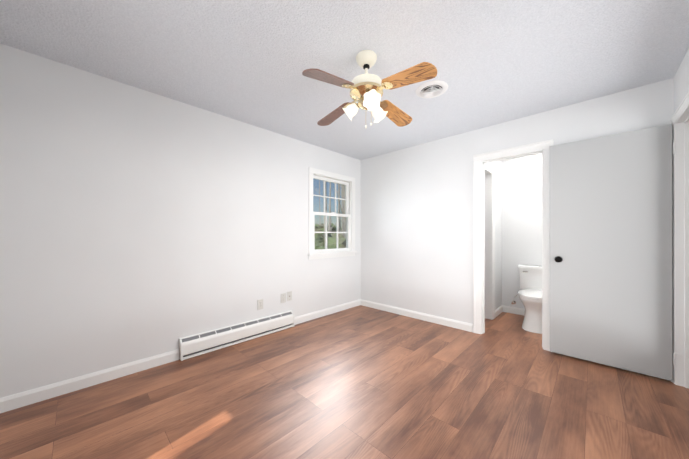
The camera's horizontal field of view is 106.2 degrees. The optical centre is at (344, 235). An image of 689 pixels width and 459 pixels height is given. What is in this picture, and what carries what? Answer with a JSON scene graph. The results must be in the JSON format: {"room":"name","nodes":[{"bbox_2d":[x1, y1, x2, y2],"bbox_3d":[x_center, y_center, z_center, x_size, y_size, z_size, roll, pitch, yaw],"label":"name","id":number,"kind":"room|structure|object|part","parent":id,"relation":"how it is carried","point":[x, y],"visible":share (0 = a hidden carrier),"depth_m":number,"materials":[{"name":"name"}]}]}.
{"room":"empty bedroom","nodes":[
{"label":"empty bedroom","id":0,"kind":"room"},
{"bbox_2d":[0,43,360,397],"bbox_3d":[-0.658,-0.045,3.449,0.120,2.420,5.210,0,0,44],"label":"wall","id":1,"kind":"structure","parent":0,"point":[136,223],"depth_m":2.19,"materials":[{"name":"paint"}]},
{"bbox_2d":[0,349,178,412],"bbox_3d":[-1.930,1.116,2.024,0.014,0.095,1.095,0,0,44],"label":"baseboard","id":2,"kind":"structure","parent":1,"relation":"attached to","point":[22,399],"depth_m":1.95,"materials":[{"name":"white paint"}]},
{"bbox_2d":[179,310,293,360],"bbox_3d":[-1.093,1.063,2.853,0.072,0.191,1.250,0,0,44],"label":"baseboard heater","id":3,"kind":"object","parent":1,"relation":"attached to","point":[191,346],"visible":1,"depth_m":2.73,"materials":[{"name":"white metal"}]},
{"bbox_2d":[257,299,262,309],"bbox_3d":[-0.981,0.810,3.017,0.008,0.116,0.072,0,0,44],"label":"electrical outlet","id":4,"kind":"object","parent":1,"relation":"attached to","point":[259,304],"visible":1,"depth_m":3.01,"materials":[{"name":"white plastic"}]},
{"bbox_2d":[281,293,285,302],"bbox_3d":[-0.765,0.790,3.242,0.008,0.116,0.072,0,0,44],"label":"electrical outlet","id":5,"kind":"object","parent":1,"relation":"attached to","point":[283,297],"visible":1,"depth_m":3.24,"materials":[{"name":"white plastic"}]},
{"bbox_2d":[287,291,291,300],"bbox_3d":[-0.701,0.780,3.305,0.014,0.116,0.072,0,0,44],"label":"electrical outlet","id":6,"kind":"object","parent":1,"relation":"attached to","point":[289,295],"visible":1,"depth_m":3.31,"materials":[{"name":"white plastic"}]},
{"bbox_2d":[294,299,359,324],"bbox_3d":[-0.216,1.118,3.811,0.014,0.095,1.335,0,0,44],"label":"baseboard","id":7,"kind":"structure","parent":1,"relation":"attached to","point":[310,316],"depth_m":3.73,"materials":[{"name":"white paint"}]},
{"bbox_2d":[308,167,356,259],"bbox_3d":[-0.194,-0.296,3.905,0.166,1.263,0.980,0,0,44],"label":"window","id":8,"kind":"structure","parent":1,"relation":"in","point":[348,182],"depth_m":3.91,"materials":[{"name":"white paint"}]},
{"bbox_2d":[0,305,688,458],"bbox_3d":[0.974,1.203,1.883,4.640,0.080,5.210,0,0,44],"label":"floor","id":9,"kind":"structure","parent":0,"point":[360,382],"depth_m":1.78,"materials":[{"name":"wood"}]},
{"bbox_2d":[511,264,541,333],"bbox_3d":[2.451,0.794,3.371,0.610,0.742,0.759,0,0,44],"label":"toilet","id":10,"kind":"object","parent":9,"relation":"on","point":[530,291],"visible":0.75,"depth_m":3.23,"materials":[{"name":"white ceramic"}]},
{"bbox_2d":[0,0,688,159],"bbox_3d":[0.974,-1.297,1.886,4.640,0.080,5.210,0,0,44],"label":"ceiling","id":11,"kind":"structure","parent":0,"point":[494,62],"depth_m":1.77,"materials":[{"name":"paint"}]},
{"bbox_2d":[302,50,437,127],"bbox_3d":[0.155,-0.998,1.826,0.783,0.517,0.783,0,0,2],"label":"ceiling fan","id":12,"kind":"object","parent":11,"relation":"hanging from","point":[366,90],"visible":1,"depth_m":1.73,"materials":[{"name":"brown wood"}]},
{"bbox_2d":[415,80,447,97],"bbox_3d":[0.751,-1.240,2.232,0.268,0.030,0.268,0,0,44],"label":"ceiling vent","id":13,"kind":"object","parent":11,"relation":"in","point":[432,89],"visible":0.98,"depth_m":2.21,"materials":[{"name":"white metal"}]},
{"bbox_2d":[489,161,501,309],"bbox_3d":[1.992,-0.045,3.596,0.100,2.420,1.090,0,0,44],"label":"wall","id":14,"kind":"structure","parent":0,"point":[497,165],"depth_m":3.82,"materials":[{"name":"paint"}]},
{"bbox_2d":[485,163,494,319],"bbox_3d":[1.813,0.113,3.469,0.219,2.105,0.610,0,0,44],"label":"trim","id":15,"kind":"structure","parent":14,"relation":"attached to","point":[489,242],"depth_m":3.58,"materials":[{"name":"white paint"}]},
{"bbox_2d":[495,305,502,317],"bbox_3d":[2.247,1.118,3.779,0.014,0.095,0.430,0,0,44],"label":"baseboard","id":16,"kind":"structure","parent":14,"relation":"attached to","point":[499,310],"depth_m":3.79,"materials":[{"name":"white paint"}]},
{"bbox_2d":[361,78,673,323],"bbox_3d":[1.490,-0.045,3.239,3.270,2.420,0.120,0,0,44],"label":"wall","id":17,"kind":"structure","parent":0,"point":[416,228],"depth_m":3.36,"materials":[{"name":"paint"}]},
{"bbox_2d":[360,299,472,331],"bbox_3d":[0.901,1.118,3.710,1.765,0.095,0.014,0,0,44],"label":"baseboard","id":18,"kind":"structure","parent":17,"relation":"attached to","point":[409,313],"depth_m":3.56,"materials":[{"name":"white paint"}]},
{"bbox_2d":[473,139,553,350],"bbox_3d":[1.860,0.106,2.885,0.749,2.117,0.158,0,0,44],"label":"door frame","id":19,"kind":"structure","parent":17,"relation":"attached to","point":[482,159],"depth_m":2.96,"materials":[{"name":"white paint"}]},
{"bbox_2d":[549,124,682,379],"bbox_3d":[2.317,0.133,2.277,0.804,2.008,0.091,0,0,43],"label":"door","id":20,"kind":"structure","parent":17,"relation":"in","point":[610,258],"depth_m":2.24,"materials":[{"name":"grey paint"}]},
{"bbox_3d":[2.577,0.143,2.000,0.046,1.734,0.013,0,0,44],"label":"door hinge","id":21,"kind":"part","parent":20,"relation":"part of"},
{"bbox_2d":[502,154,541,308],"bbox_3d":[2.327,-0.044,4.113,3.270,2.420,0.120,0,0,44],"label":"wall","id":22,"kind":"structure","parent":0,"point":[521,210],"depth_m":3.80,"materials":[{"name":"paint"}]},
{"bbox_2d":[503,305,524,314],"bbox_3d":[2.931,1.118,3.440,1.470,0.095,0.014,0,0,44],"label":"baseboard","id":23,"kind":"structure","parent":22,"relation":"attached to","point":[520,311],"depth_m":3.83,"materials":[{"name":"white paint"}]},
{"bbox_2d":[674,49,688,112],"bbox_3d":[1.789,-0.048,1.103,0.120,2.420,5.210,0,0,44],"label":"wall","id":24,"kind":"structure","parent":0,"point":[681,83],"depth_m":1.88,"materials":[{"name":"paint"}]},
{"bbox_2d":[670,92,688,387],"bbox_3d":[2.350,0.118,1.698,0.143,2.091,0.887,0,0,44],"label":"door frame","id":25,"kind":"structure","parent":24,"relation":"attached to","point":[679,119],"depth_m":1.99,"materials":[{"name":"white paint"}]},
{"label":"outside","id":26,"kind":"structure","parent":0,"visible":0},
{"bbox_2d":[313,180,345,249],"bbox_3d":[-1.869,-6.909,27.929,29.938,20.154,29.059,0,0,44],"label":"trees","id":27,"kind":"object","parent":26,"point":[319,242],"depth_m":22.27,"materials":[{"name":"green plant"}]}
]}

